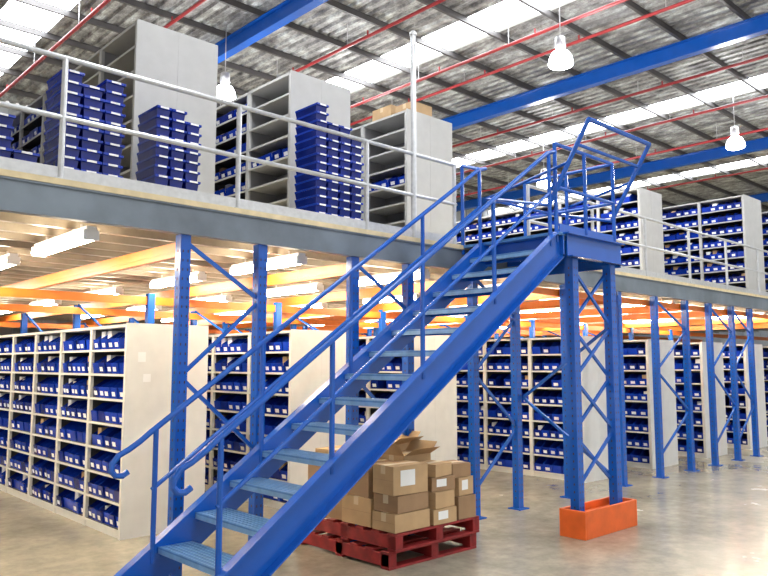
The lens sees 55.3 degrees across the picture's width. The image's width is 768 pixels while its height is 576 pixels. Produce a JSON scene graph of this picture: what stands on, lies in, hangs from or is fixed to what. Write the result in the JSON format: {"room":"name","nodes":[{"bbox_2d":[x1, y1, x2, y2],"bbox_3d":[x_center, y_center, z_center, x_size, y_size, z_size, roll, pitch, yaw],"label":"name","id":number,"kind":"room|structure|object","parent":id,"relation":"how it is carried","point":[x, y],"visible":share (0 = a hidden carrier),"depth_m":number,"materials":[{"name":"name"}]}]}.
{"room":"warehouse","nodes":[
{"label":"warehouse","id":0,"kind":"room"},
{"bbox_2d":[0,107,509,338],"bbox_3d":[-4.112,-0.057,23.692,42.120,8.400,0.130,5,-8,-43],"label":"wall","id":1,"kind":"structure","parent":0,"point":[3,330],"depth_m":19.06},
{"bbox_2d":[215,0,327,63],"bbox_3d":[1.357,-5.402,10.080,0.180,0.325,28.000,5,-8,-43],"label":"roof beam","id":2,"kind":"structure","parent":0,"point":[287,11],"depth_m":13.92,"materials":[{"name":"blue metal"}]},
{"bbox_2d":[0,0,767,212],"bbox_3d":[5.416,-5.322,13.877,42.000,0.050,28.000,5,-8,-43],"label":"ceiling","id":3,"kind":"structure","parent":0,"point":[697,17],"depth_m":16.49,"materials":[{"name":"metal"}]},
{"bbox_2d":[0,0,78,75],"bbox_3d":[-0.984,-5.975,7.945,1.200,0.015,28.000,5,-8,-43],"label":"window","id":4,"kind":"structure","parent":3,"relation":"attached to","point":[13,11],"depth_m":14.45,"materials":[{"name":"white glass"}]},
{"bbox_2d":[0,0,110,97],"bbox_3d":[-0.660,-5.557,8.068,0.066,0.681,27.800,5,-8,-43],"label":"pipe","id":5,"kind":"object","parent":3,"relation":"hanging from","point":[97,9],"visible":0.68,"depth_m":13.81,"materials":[{"name":"red metal"}]},
{"bbox_2d":[157,0,205,27],"bbox_3d":[0.438,-5.625,9.104,0.066,0.331,27.800,5,-8,-43],"label":"pipe","id":6,"kind":"object","parent":3,"relation":"hanging from","point":[199,2],"visible":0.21,"depth_m":13.46,"materials":[{"name":"red metal"}]},
{"bbox_2d":[217,24,235,100],"bbox_3d":[-3.123,-4.454,14.443,0.430,1.580,0.430,5,-8,-43],"label":"lamp","id":7,"kind":"object","parent":3,"relation":"hanging from","point":[225,91],"visible":0.8,"depth_m":14.28,"materials":[{"name":"white metal"}]},
{"bbox_2d":[220,0,445,105],"bbox_3d":[2.485,-5.329,10.993,0.066,0.531,27.800,5,-8,-43],"label":"pipe","id":8,"kind":"object","parent":3,"relation":"hanging from","point":[437,2],"visible":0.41,"depth_m":13.93,"materials":[{"name":"red metal"}]},
{"bbox_2d":[326,0,569,91],"bbox_3d":[3.935,-5.502,12.507,0.950,0.015,28.000,5,-8,-43],"label":"window","id":9,"kind":"structure","parent":3,"relation":"attached to","point":[495,17],"depth_m":15.25,"materials":[{"name":"white glass"}]},
{"bbox_2d":[346,0,627,108],"bbox_3d":[3.948,-5.114,12.342,0.066,0.681,27.800,5,-8,-43],"label":"pipe","id":10,"kind":"object","parent":3,"relation":"hanging from","point":[617,2],"visible":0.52,"depth_m":14.13,"materials":[{"name":"red metal"}]},
{"bbox_2d":[350,0,694,125],"bbox_3d":[5.045,-5.182,13.378,0.066,0.331,27.800,5,-8,-43],"label":"pipe","id":11,"kind":"object","parent":3,"relation":"hanging from","point":[579,40],"visible":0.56,"depth_m":15.07,"materials":[{"name":"red metal"}]},
{"bbox_2d":[537,137,551,188],"bbox_3d":[4.698,-3.716,21.560,0.430,1.580,0.430,5,-8,-43],"label":"lamp","id":12,"kind":"object","parent":3,"relation":"hanging from","point":[542,184],"visible":0.62,"depth_m":21.42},
{"bbox_2d":[548,0,572,69],"bbox_3d":[3.083,-4.619,12.855,0.430,1.580,0.430,5,-8,-43],"label":"lamp","id":13,"kind":"object","parent":3,"relation":"hanging from","point":[561,58],"visible":1,"depth_m":12.70,"materials":[{"name":"white metal"}]},
{"bbox_2d":[452,73,767,166],"bbox_3d":[9.219,-4.994,17.408,1.000,0.015,28.000,5,-8,-43],"label":"window","id":14,"kind":"structure","parent":3,"relation":"attached to","point":[724,91],"depth_m":19.95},
{"bbox_2d":[452,49,767,147],"bbox_3d":[7.605,-4.936,15.752,0.066,0.331,27.800,5,-8,-43],"label":"pipe","id":15,"kind":"object","parent":3,"relation":"hanging from","point":[662,85],"visible":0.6,"depth_m":17.66,"materials":[{"name":"red metal"}]},
{"bbox_2d":[456,95,767,174],"bbox_3d":[8.775,-4.674,16.822,0.066,0.631,27.800,5,-8,-43],"label":"pipe","id":16,"kind":"object","parent":3,"relation":"hanging from","point":[764,96],"visible":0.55,"depth_m":18.91,"materials":[{"name":"red metal"}]},
{"bbox_2d":[456,124,767,197],"bbox_3d":[10.823,-4.527,18.726,0.066,0.531,27.800,5,-8,-43],"label":"pipe","id":17,"kind":"object","parent":3,"relation":"hanging from","point":[762,129],"visible":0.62,"depth_m":21.31,"materials":[{"name":"red metal"}]},
{"bbox_2d":[496,156,767,211],"bbox_3d":[14.448,-4.491,22.259,1.100,0.015,28.000,5,-8,-43],"label":"window","id":18,"kind":"structure","parent":3,"relation":"attached to","point":[744,163],"depth_m":26.55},
{"bbox_2d":[647,167,767,190],"bbox_3d":[13.894,-4.232,21.576,0.066,0.531,27.800,5,-8,-43],"label":"pipe","id":19,"kind":"object","parent":3,"relation":"hanging from","point":[766,168],"visible":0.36,"depth_m":24.70,"materials":[{"name":"red metal"}]},
{"bbox_2d":[726,86,744,150],"bbox_3d":[8.454,-4.116,17.700,0.430,1.580,0.430,5,-8,-43],"label":"lamp","id":20,"kind":"object","parent":3,"relation":"hanging from","point":[734,143],"visible":0.99,"depth_m":17.56,"materials":[{"name":"white metal"}]},
{"bbox_2d":[0,446,767,575],"bbox_3d":[5.416,3.108,13.003,42.000,0.100,28.000,5,-8,-43],"label":"floor","id":21,"kind":"structure","parent":0,"point":[711,520],"depth_m":7.18,"materials":[{"name":"concrete"}]},
{"bbox_2d":[0,323,208,539],"bbox_3d":[-5.314,1.769,10.808,0.910,2.110,9.048,5,-8,-43],"label":"shelving","id":22,"kind":"object","parent":21,"relation":"on","point":[71,400],"visible":0.97,"depth_m":7.86,"materials":[{"name":"metal"}]},
{"bbox_2d":[205,329,345,508],"bbox_3d":[-3.845,1.911,12.172,0.910,2.110,9.046,5,-8,-43],"label":"shelving","id":23,"kind":"object","parent":21,"relation":"on","point":[231,394],"visible":0.08,"depth_m":9.13,"materials":[{"name":"metal"}]},
{"bbox_2d":[108,117,650,575],"bbox_3d":[0.406,0.328,6.578,5.324,4.104,1.675,5,-8,-43],"label":"staircase","id":24,"kind":"structure","parent":21,"relation":"on","point":[568,250],"depth_m":6.23,"materials":[{"name":"blue metal"}]},
{"bbox_2d":[0,168,767,575],"bbox_3d":[-0.189,1.949,16.955,31.000,3.020,14.580,5,-8,-43],"label":"mezzanine","id":25,"kind":"object","parent":21,"relation":"on","point":[144,237],"visible":0.65,"depth_m":8.61,"materials":[{"name":"metal"}]},
{"bbox_2d":[0,251,19,269],"bbox_3d":[-4.052,-0.260,7.638,0.136,0.153,1.244,5,-8,-43],"label":"lamp","id":26,"kind":"object","parent":25,"relation":"hanging from","point":[7,260],"visible":1,"depth_m":7.21,"materials":[{"name":"white plastic"}]},
{"bbox_2d":[0,112,39,162],"bbox_3d":[-3.099,-1.038,5.809,0.601,0.623,0.398,5,-8,-43],"label":"storage bins","id":27,"kind":"object","parent":25,"relation":"on","point":[6,120],"visible":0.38,"depth_m":5.74,"materials":[{"name":"plastic"}]},
{"bbox_2d":[29,299,61,305],"bbox_3d":[-5.758,0.239,12.448,0.136,0.153,1.244,5,-8,-43],"label":"lamp","id":28,"kind":"object","parent":25,"relation":"hanging from","point":[47,302],"visible":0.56,"depth_m":12.26,"materials":[{"name":"white plastic"}]},
{"bbox_2d":[31,224,99,256],"bbox_3d":[-2.722,-0.407,6.220,0.136,0.153,1.244,5,-8,-43],"label":"lamp","id":29,"kind":"object","parent":25,"relation":"hanging from","point":[82,235],"visible":1,"depth_m":6.09,"materials":[{"name":"white plastic"}]},
{"bbox_2d":[43,69,125,177],"bbox_3d":[-2.542,-1.222,6.213,0.543,1.073,0.398,5,-8,-43],"label":"storage bins","id":30,"kind":"object","parent":25,"relation":"on","point":[87,148],"visible":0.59,"depth_m":6.10,"materials":[{"name":"plastic"}]},
{"bbox_2d":[81,314,106,318],"bbox_3d":[-6.115,0.543,15.381,0.136,0.153,1.244,5,-8,-43],"label":"lamp","id":31,"kind":"object","parent":25,"relation":"hanging from","point":[83,316],"visible":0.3,"depth_m":15.46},
{"bbox_2d":[83,285,123,294],"bbox_3d":[-4.121,0.058,10.702,0.136,0.153,1.244,5,-8,-43],"label":"lamp","id":32,"kind":"object","parent":25,"relation":"hanging from","point":[116,290],"visible":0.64,"depth_m":10.38,"materials":[{"name":"white plastic"}]},
{"bbox_2d":[10,19,217,193],"bbox_3d":[-4.292,-1.369,9.825,0.910,2.110,6.346,5,-8,-43],"label":"shelving","id":33,"kind":"object","parent":25,"relation":"on","point":[145,49],"visible":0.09,"depth_m":7.69,"materials":[{"name":"metal"}]},
{"bbox_2d":[126,305,161,310],"bbox_3d":[-4.478,0.362,13.635,0.136,0.153,1.244,5,-8,-43],"label":"lamp","id":34,"kind":"object","parent":25,"relation":"hanging from","point":[157,307],"visible":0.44,"depth_m":13.57,"materials":[{"name":"white plastic"}]},
{"bbox_2d":[149,275,174,288],"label":"lamp","id":35,"kind":"object","parent":25,"relation":"hanging from","point":[161,282],"depth_m":9.24,"materials":[{"name":"white plastic"}]},
{"bbox_2d":[135,105,201,190],"bbox_3d":[-1.995,-1.118,6.784,0.452,0.983,0.398,5,-8,-43],"label":"storage bins","id":36,"kind":"object","parent":25,"relation":"on","point":[161,163],"visible":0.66,"depth_m":6.66,"materials":[{"name":"plastic"}]},
{"bbox_2d":[161,318,189,321],"bbox_3d":[-4.725,0.676,16.670,0.136,0.153,1.244,5,-8,-43],"label":"lamp","id":37,"kind":"object","parent":25,"relation":"hanging from","point":[162,319],"visible":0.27,"depth_m":16.93,"materials":[{"name":"white plastic"}]},
{"bbox_2d":[190,269,206,282],"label":"lamp","id":38,"kind":"object","parent":25,"relation":"hanging from","point":[196,276],"depth_m":8.59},
{"bbox_2d":[189,293,231,301],"bbox_3d":[-2.841,0.181,11.889,0.136,0.153,1.244,5,-8,-43],"label":"lamp","id":39,"kind":"object","parent":25,"relation":"hanging from","point":[227,297],"visible":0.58,"depth_m":11.59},
{"bbox_2d":[215,310,251,315],"bbox_3d":[-3.088,0.495,14.924,0.136,0.153,1.244,5,-8,-43],"label":"lamp","id":40,"kind":"object","parent":25,"relation":"hanging from","point":[242,311],"visible":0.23,"depth_m":14.81,"materials":[{"name":"white plastic"}]},
{"bbox_2d":[229,259,252,275],"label":"lamp","id":41,"kind":"object","parent":25,"relation":"hanging from","point":[247,267],"depth_m":7.90,"materials":[{"name":"white plastic"}]},
{"bbox_2d":[214,70,349,207],"bbox_3d":[-2.917,-1.237,11.101,0.910,2.110,6.346,5,-8,-43],"label":"shelving","id":42,"kind":"object","parent":25,"relation":"on","point":[263,137],"visible":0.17,"depth_m":9.15,"materials":[{"name":"metal"}]},
{"bbox_2d":[267,251,306,269],"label":"lamp","id":43,"kind":"object","parent":25,"relation":"hanging from","point":[282,261],"depth_m":7.29,"materials":[{"name":"white plastic"}]},
{"bbox_2d":[267,281,323,296],"bbox_3d":[-1.272,0.007,10.216,0.136,0.153,1.244,5,-8,-43],"label":"lamp","id":44,"kind":"object","parent":25,"relation":"hanging from","point":[317,286],"visible":0.8,"depth_m":10.10,"materials":[{"name":"white plastic"}]},
{"bbox_2d":[293,302,327,307],"bbox_3d":[-1.452,0.314,13.178,0.136,0.153,1.244,5,-8,-43],"label":"lamp","id":45,"kind":"object","parent":25,"relation":"hanging from","point":[324,304],"visible":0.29,"depth_m":12.77,"materials":[{"name":"white plastic"}]},
{"bbox_2d":[294,102,363,219],"bbox_3d":[-0.596,-1.214,8.036,0.662,1.433,0.398,5,-8,-43],"label":"storage bins","id":46,"kind":"object","parent":25,"relation":"on","point":[316,150],"visible":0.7,"depth_m":7.87,"materials":[{"name":"plastic"}]},
{"bbox_2d":[362,298,370,303],"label":"lamp","id":47,"kind":"object","parent":25,"relation":"hanging from","point":[364,300],"depth_m":11.89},
{"bbox_2d":[359,276,374,286],"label":"lamp","id":48,"kind":"object","parent":25,"relation":"hanging from","point":[361,279],"depth_m":9.06,"materials":[{"name":"white plastic"}]},
{"bbox_2d":[364,319,393,322],"bbox_3d":[-0.017,0.791,17.773,0.136,0.153,1.244,5,-8,-43],"label":"lamp","id":49,"kind":"object","parent":25,"relation":"hanging from","point":[387,320],"visible":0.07,"depth_m":17.92,"materials":[{"name":"white plastic"}]},
{"bbox_2d":[0,30,767,295],"bbox_3d":[4.728,-1.241,11.984,31.000,2.300,0.100,5,-8,-43],"label":"guard rail","id":50,"kind":"object","parent":25,"relation":"on","point":[59,171],"visible":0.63,"depth_m":6.53,"materials":[{"name":"white metal"}]},
{"bbox_2d":[372,271,401,283],"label":"lamp","id":51,"kind":"object","parent":25,"relation":"hanging from","point":[384,277],"depth_m":8.77,"materials":[{"name":"white plastic"}]},
{"bbox_2d":[380,296,393,302],"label":"lamp","id":52,"kind":"object","parent":25,"relation":"hanging from","point":[388,299],"depth_m":11.52,"materials":[{"name":"white plastic"}]},
{"bbox_2d":[395,295,401,300],"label":"lamp","id":53,"kind":"object","parent":25,"relation":"hanging from","point":[399,298],"depth_m":11.32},
{"bbox_2d":[350,109,452,234],"bbox_3d":[-1.520,-1.102,12.396,0.910,2.110,6.346,5,-8,-43],"label":"shelving","id":54,"kind":"object","parent":25,"relation":"on","point":[388,168],"visible":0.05,"depth_m":10.26,"materials":[{"name":"metal"}]},
{"bbox_2d":[372,104,396,121],"bbox_3d":[0.119,-2.474,10.815,0.422,0.282,0.400,5,-8,-43],"label":"cardboard box","id":55,"kind":"object","parent":54,"relation":"on","point":[388,110],"visible":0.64,"depth_m":10.65,"materials":[{"name":"brown cardboard"}]},
{"bbox_2d":[396,102,431,116],"bbox_3d":[0.423,-2.475,10.414,0.382,0.202,0.350,5,-8,-43],"label":"cardboard box","id":56,"kind":"object","parent":54,"relation":"on","point":[421,108],"visible":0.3,"depth_m":10.30,"materials":[{"name":"brown cardboard"}]},
{"bbox_2d":[414,269,419,279],"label":"lamp","id":57,"kind":"object","parent":25,"relation":"hanging from","point":[417,273],"depth_m":8.39,"materials":[{"name":"white plastic"}]},
{"bbox_2d":[414,293,419,299],"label":"lamp","id":58,"kind":"object","parent":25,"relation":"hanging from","point":[417,294],"depth_m":11.04,"materials":[{"name":"white plastic"}]},
{"bbox_2d":[425,269,429,278],"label":"lamp","id":59,"kind":"object","parent":25,"relation":"hanging from","point":[427,274],"depth_m":8.36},
{"bbox_2d":[466,283,501,288],"bbox_3d":[1.447,-0.006,10.086,0.136,0.153,1.244,5,-8,-43],"label":"lamp","id":60,"kind":"object","parent":25,"relation":"hanging from","point":[501,283],"visible":0.02,"depth_m":10.04,"materials":[{"name":"white plastic"}]},
{"bbox_2d":[520,308,559,312],"bbox_3d":[3.189,0.436,14.354,0.136,0.153,1.244,5,-8,-43],"label":"lamp","id":61,"kind":"object","parent":25,"relation":"hanging from","point":[545,309],"visible":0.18,"depth_m":14.44,"materials":[{"name":"white plastic"}]},
{"bbox_2d":[456,187,664,273],"bbox_3d":[2.535,-0.578,17.449,0.910,2.110,8.146,5,-8,-43],"label":"shelving","id":62,"kind":"object","parent":25,"relation":"on","point":[639,201],"visible":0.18,"depth_m":14.76,"materials":[{"name":"metal"}]},
{"bbox_2d":[539,290,602,300],"bbox_3d":[2.983,0.141,11.511,0.136,0.153,1.244,5,-8,-43],"label":"lamp","id":63,"kind":"object","parent":25,"relation":"hanging from","point":[601,293],"visible":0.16,"depth_m":11.22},
{"bbox_2d":[622,303,633,306],"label":"lamp","id":64,"kind":"object","parent":25,"relation":"hanging from","point":[623,304],"depth_m":13.09,"materials":[{"name":"white plastic"}]},
{"bbox_2d":[623,320,649,322],"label":"lamp","id":65,"kind":"object","parent":25,"relation":"hanging from","point":[638,321],"depth_m":17.31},
{"bbox_2d":[659,319,673,321],"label":"lamp","id":66,"kind":"object","parent":25,"relation":"hanging from","point":[660,320],"depth_m":16.77,"materials":[{"name":"white plastic"}]},
{"bbox_2d":[658,299,675,303],"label":"lamp","id":67,"kind":"object","parent":25,"relation":"hanging from","point":[667,301],"depth_m":12.51,"materials":[{"name":"white plastic"}]},
{"bbox_2d":[661,305,725,312],"bbox_3d":[6.054,0.437,14.360,0.136,0.153,1.244,5,-8,-43],"label":"lamp","id":68,"kind":"object","parent":25,"relation":"hanging from","point":[713,305],"visible":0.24,"depth_m":13.99,"materials":[{"name":"white plastic"}]},
{"bbox_2d":[662,194,765,291],"bbox_3d":[4.548,-0.483,18.364,0.910,2.110,9.046,5,-8,-43],"label":"shelving","id":69,"kind":"object","parent":25,"relation":"on","point":[738,218],"visible":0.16,"depth_m":15.35,"materials":[{"name":"metal"}]},
{"bbox_2d":[704,310,765,318],"bbox_3d":[7.517,0.578,15.717,0.136,0.153,1.244,5,-8,-43],"label":"lamp","id":70,"kind":"object","parent":25,"relation":"hanging from","point":[764,313],"visible":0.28,"depth_m":15.58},
{"bbox_2d":[761,211,767,291],"bbox_3d":[6.084,-0.336,19.789,0.910,2.110,9.046,5,-8,-43],"label":"shelving","id":71,"kind":"object","parent":25,"relation":"on","point":[764,214],"visible":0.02,"depth_m":16.58,"materials":[{"name":"metal"}]},
{"bbox_2d":[301,526,476,570],"bbox_3d":[0.008,2.353,6.912,1.120,0.145,1.300,5,-8,-43],"label":"wooden pallet","id":72,"kind":"object","parent":21,"relation":"on","point":[386,559],"visible":0.4,"depth_m":6.48,"materials":[{"name":"red wood"}]},
{"bbox_2d":[315,516,478,552],"bbox_3d":[0.040,2.204,6.903,1.100,0.145,1.300,6,-8,-44],"label":"wooden pallet","id":73,"kind":"object","parent":72,"relation":"on","point":[393,542],"visible":0.44,"depth_m":6.43,"materials":[{"name":"red wood"}]},
{"bbox_2d":[308,464,341,519],"bbox_3d":[-0.373,1.883,6.988,0.502,0.502,0.500,6,-8,-44],"label":"cardboard box","id":74,"kind":"object","parent":73,"relation":"on","point":[336,512],"visible":0.04,"depth_m":6.71,"materials":[{"name":"brown cardboard"}]},
{"bbox_2d":[315,445,341,453],"bbox_3d":[-0.366,1.579,7.012,0.400,0.102,0.422,-5,-8,40],"label":"cardboard box","id":75,"kind":"object","parent":74,"relation":"on","point":[325,450],"visible":0.06,"depth_m":6.95,"materials":[{"name":"brown cardboard"}]},
{"bbox_2d":[342,494,373,527],"bbox_3d":[-0.118,1.972,6.586,0.362,0.242,0.380,6,-8,-44],"label":"cardboard box","id":76,"kind":"object","parent":73,"relation":"on","point":[357,510],"visible":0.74,"depth_m":6.45,"materials":[{"name":"brown cardboard"}]},
{"bbox_2d":[347,459,393,497],"bbox_3d":[-0.118,1.710,6.627,0.362,0.282,0.360,5,-8,-40],"label":"cardboard box","id":77,"kind":"object","parent":76,"relation":"on","point":[363,487],"visible":0.23,"depth_m":6.42,"materials":[{"name":"brown cardboard"}]},
{"bbox_2d":[372,508,429,533],"bbox_3d":[0.149,1.992,6.339,0.422,0.152,0.280,5,-8,-43],"label":"cardboard box","id":78,"kind":"object","parent":73,"relation":"on","point":[412,520],"visible":0.91,"depth_m":6.22,"materials":[{"name":"brown cardboard"}]},
{"bbox_2d":[374,491,427,513],"bbox_3d":[0.150,1.844,6.369,0.280,0.142,0.402,-5,-8,43],"label":"cardboard box","id":79,"kind":"object","parent":78,"relation":"on","point":[399,504],"visible":0.84,"depth_m":6.24,"materials":[{"name":"brown cardboard"}]},
{"bbox_2d":[373,460,427,495],"bbox_3d":[0.143,1.649,6.381,0.402,0.242,0.272,5,-8,-40],"label":"cardboard box","id":80,"kind":"object","parent":79,"relation":"on","point":[396,478],"visible":0.97,"depth_m":6.27,"materials":[{"name":"cardboard"}]},
{"bbox_2d":[430,505,456,525],"bbox_3d":[0.456,2.028,6.595,0.302,0.132,0.262,5,-8,-43],"label":"cardboard box","id":81,"kind":"object","parent":73,"relation":"on","point":[448,514],"visible":0.64,"depth_m":6.48,"materials":[{"name":"cardboard"}]},
{"bbox_2d":[428,489,454,508],"bbox_3d":[0.449,1.889,6.617,0.260,0.142,0.282,-5,-8,41],"label":"cardboard box","id":82,"kind":"object","parent":81,"relation":"on","point":[445,498],"visible":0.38,"depth_m":6.49,"materials":[{"name":"brown cardboard"}]},
{"bbox_2d":[428,474,454,491],"bbox_3d":[0.457,1.757,6.651,0.282,0.122,0.252,5,-7,-38],"label":"cardboard box","id":83,"kind":"object","parent":82,"relation":"on","point":[447,482],"visible":0.6,"depth_m":6.54,"materials":[{"name":"cardboard"}]},
{"bbox_2d":[421,460,451,477],"bbox_3d":[0.442,1.637,6.651,0.240,0.112,0.262,-5,-7,38],"label":"cardboard box","id":84,"kind":"object","parent":83,"relation":"on","point":[436,468],"visible":0.56,"depth_m":6.56,"materials":[{"name":"brown cardboard"}]},
{"bbox_2d":[454,494,475,519],"bbox_3d":[0.669,2.017,6.824,0.242,0.202,0.280,5,-8,-43],"label":"cardboard box","id":85,"kind":"object","parent":73,"relation":"on","point":[466,504],"visible":0.43,"depth_m":6.71,"materials":[{"name":"brown cardboard"}]},
{"bbox_2d":[454,475,472,495],"bbox_3d":[0.663,1.833,6.849,0.262,0.162,0.222,-5,-8,42],"label":"cardboard box","id":86,"kind":"object","parent":85,"relation":"on","point":[464,484],"visible":0.57,"depth_m":6.74,"materials":[{"name":"cardboard"}]},
{"bbox_2d":[446,460,470,476],"bbox_3d":[0.648,1.689,6.865,0.222,0.122,0.240,4,-7,-35],"label":"cardboard box","id":87,"kind":"object","parent":86,"relation":"on","point":[459,468],"visible":0.57,"depth_m":6.78,"materials":[{"name":"brown cardboard"}]},
{"bbox_3d":[0.247,1.974,6.900,0.442,0.302,0.340,5,-8,-43],"label":"cardboard box","id":88,"kind":"object","parent":73,"relation":"on","visible":0},
{"bbox_2d":[379,439,439,461],"bbox_3d":[0.247,1.631,6.882,0.440,0.370,0.560,-5,-8,43],"label":"cardboard box","id":89,"kind":"object","parent":88,"relation":"on","point":[417,450],"visible":0.35,"depth_m":6.83,"materials":[{"name":"brown cardboard"}]},
{"bbox_3d":[0.048,1.965,7.292,0.423,0.402,0.420,5,-8,-43],"label":"cardboard box","id":90,"kind":"object","parent":73,"relation":"on","visible":0},
{"bbox_2d":[393,431,422,450],"bbox_3d":[0.086,1.593,7.286,0.520,0.330,0.560,-5,-8,40],"label":"cardboard box","id":91,"kind":"object","parent":90,"relation":"on","point":[403,441],"visible":0.14,"depth_m":7.22,"materials":[{"name":"brown cardboard"}]},
{"bbox_2d":[359,335,456,460],"bbox_3d":[-2.367,2.053,13.543,0.910,2.110,9.046,5,-8,-43],"label":"shelving","id":92,"kind":"object","parent":21,"relation":"on","point":[437,422],"visible":0.05,"depth_m":10.37,"materials":[{"name":"metal"}]},
{"bbox_2d":[456,336,607,482],"bbox_3d":[-0.174,2.158,14.557,0.910,2.110,9.946,5,-8,-43],"label":"shelving","id":93,"kind":"object","parent":21,"relation":"on","point":[543,454],"visible":0.19,"depth_m":11.36,"materials":[{"name":"metal"}]},
{"bbox_2d":[559,497,636,540],"bbox_3d":[2.218,2.356,7.543,1.010,0.270,0.295,5,-8,-43],"label":"guard","id":94,"kind":"object","parent":21,"relation":"on","point":[599,518],"visible":0.91,"depth_m":7.31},
{"bbox_2d":[623,339,677,468],"bbox_3d":[1.304,2.300,15.928,0.910,2.110,9.946,5,-8,-43],"label":"shelving","id":95,"kind":"object","parent":21,"relation":"on","point":[637,354],"visible":0.06,"depth_m":12.30,"materials":[{"name":"metal"}]},
{"bbox_2d":[674,342,727,457],"bbox_3d":[2.788,2.443,17.305,0.910,2.110,9.946,5,-8,-43],"label":"shelving","id":96,"kind":"object","parent":21,"relation":"on","point":[702,443],"visible":0.04,"depth_m":13.70,"materials":[{"name":"metal"}]},
{"bbox_2d":[722,344,767,449],"bbox_3d":[4.266,2.585,18.675,0.910,2.110,9.946,5,-8,-43],"label":"shelving","id":97,"kind":"object","parent":21,"relation":"on","point":[742,367],"visible":0.02,"depth_m":15.09,"materials":[{"name":"metal"}]},
{"bbox_2d":[762,346,767,440],"bbox_3d":[5.750,2.728,20.052,0.910,2.110,9.946,5,-8,-43],"label":"shelving","id":98,"kind":"object","parent":21,"relation":"on","point":[765,348],"visible":0.02,"depth_m":16.50,"materials":[{"name":"metal"}]},
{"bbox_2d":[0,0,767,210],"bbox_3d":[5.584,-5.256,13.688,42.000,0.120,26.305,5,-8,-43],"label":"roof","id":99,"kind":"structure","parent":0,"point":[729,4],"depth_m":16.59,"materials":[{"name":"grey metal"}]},
{"bbox_2d":[442,12,767,130],"bbox_3d":[6.403,-4.916,14.761,0.180,0.325,28.000,5,-8,-43],"label":"roof beam","id":100,"kind":"structure","parent":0,"point":[755,26],"depth_m":16.01,"materials":[{"name":"blue metal"}]},
{"bbox_2d":[456,137,767,211],"bbox_3d":[12.290,-4.350,20.221,0.180,0.325,28.000,5,-8,-43],"label":"roof beam","id":101,"kind":"structure","parent":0,"point":[760,144],"depth_m":23.97,"materials":[{"name":"blue metal"}]},
{"bbox_2d":[623,211,767,345],"bbox_3d":[20.772,0.363,27.740,0.130,8.400,28.080,5,-8,-43],"label":"wall","id":102,"kind":"structure","parent":0,"point":[760,333],"depth_m":32.90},
{"bbox_2d":[749,192,767,202],"bbox_3d":[17.702,-3.830,25.241,0.180,0.325,28.000,5,-8,-43],"label":"roof beam","id":103,"kind":"structure","parent":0,"point":[763,197],"depth_m":28.46,"materials":[{"name":"blue metal"}]}
]}

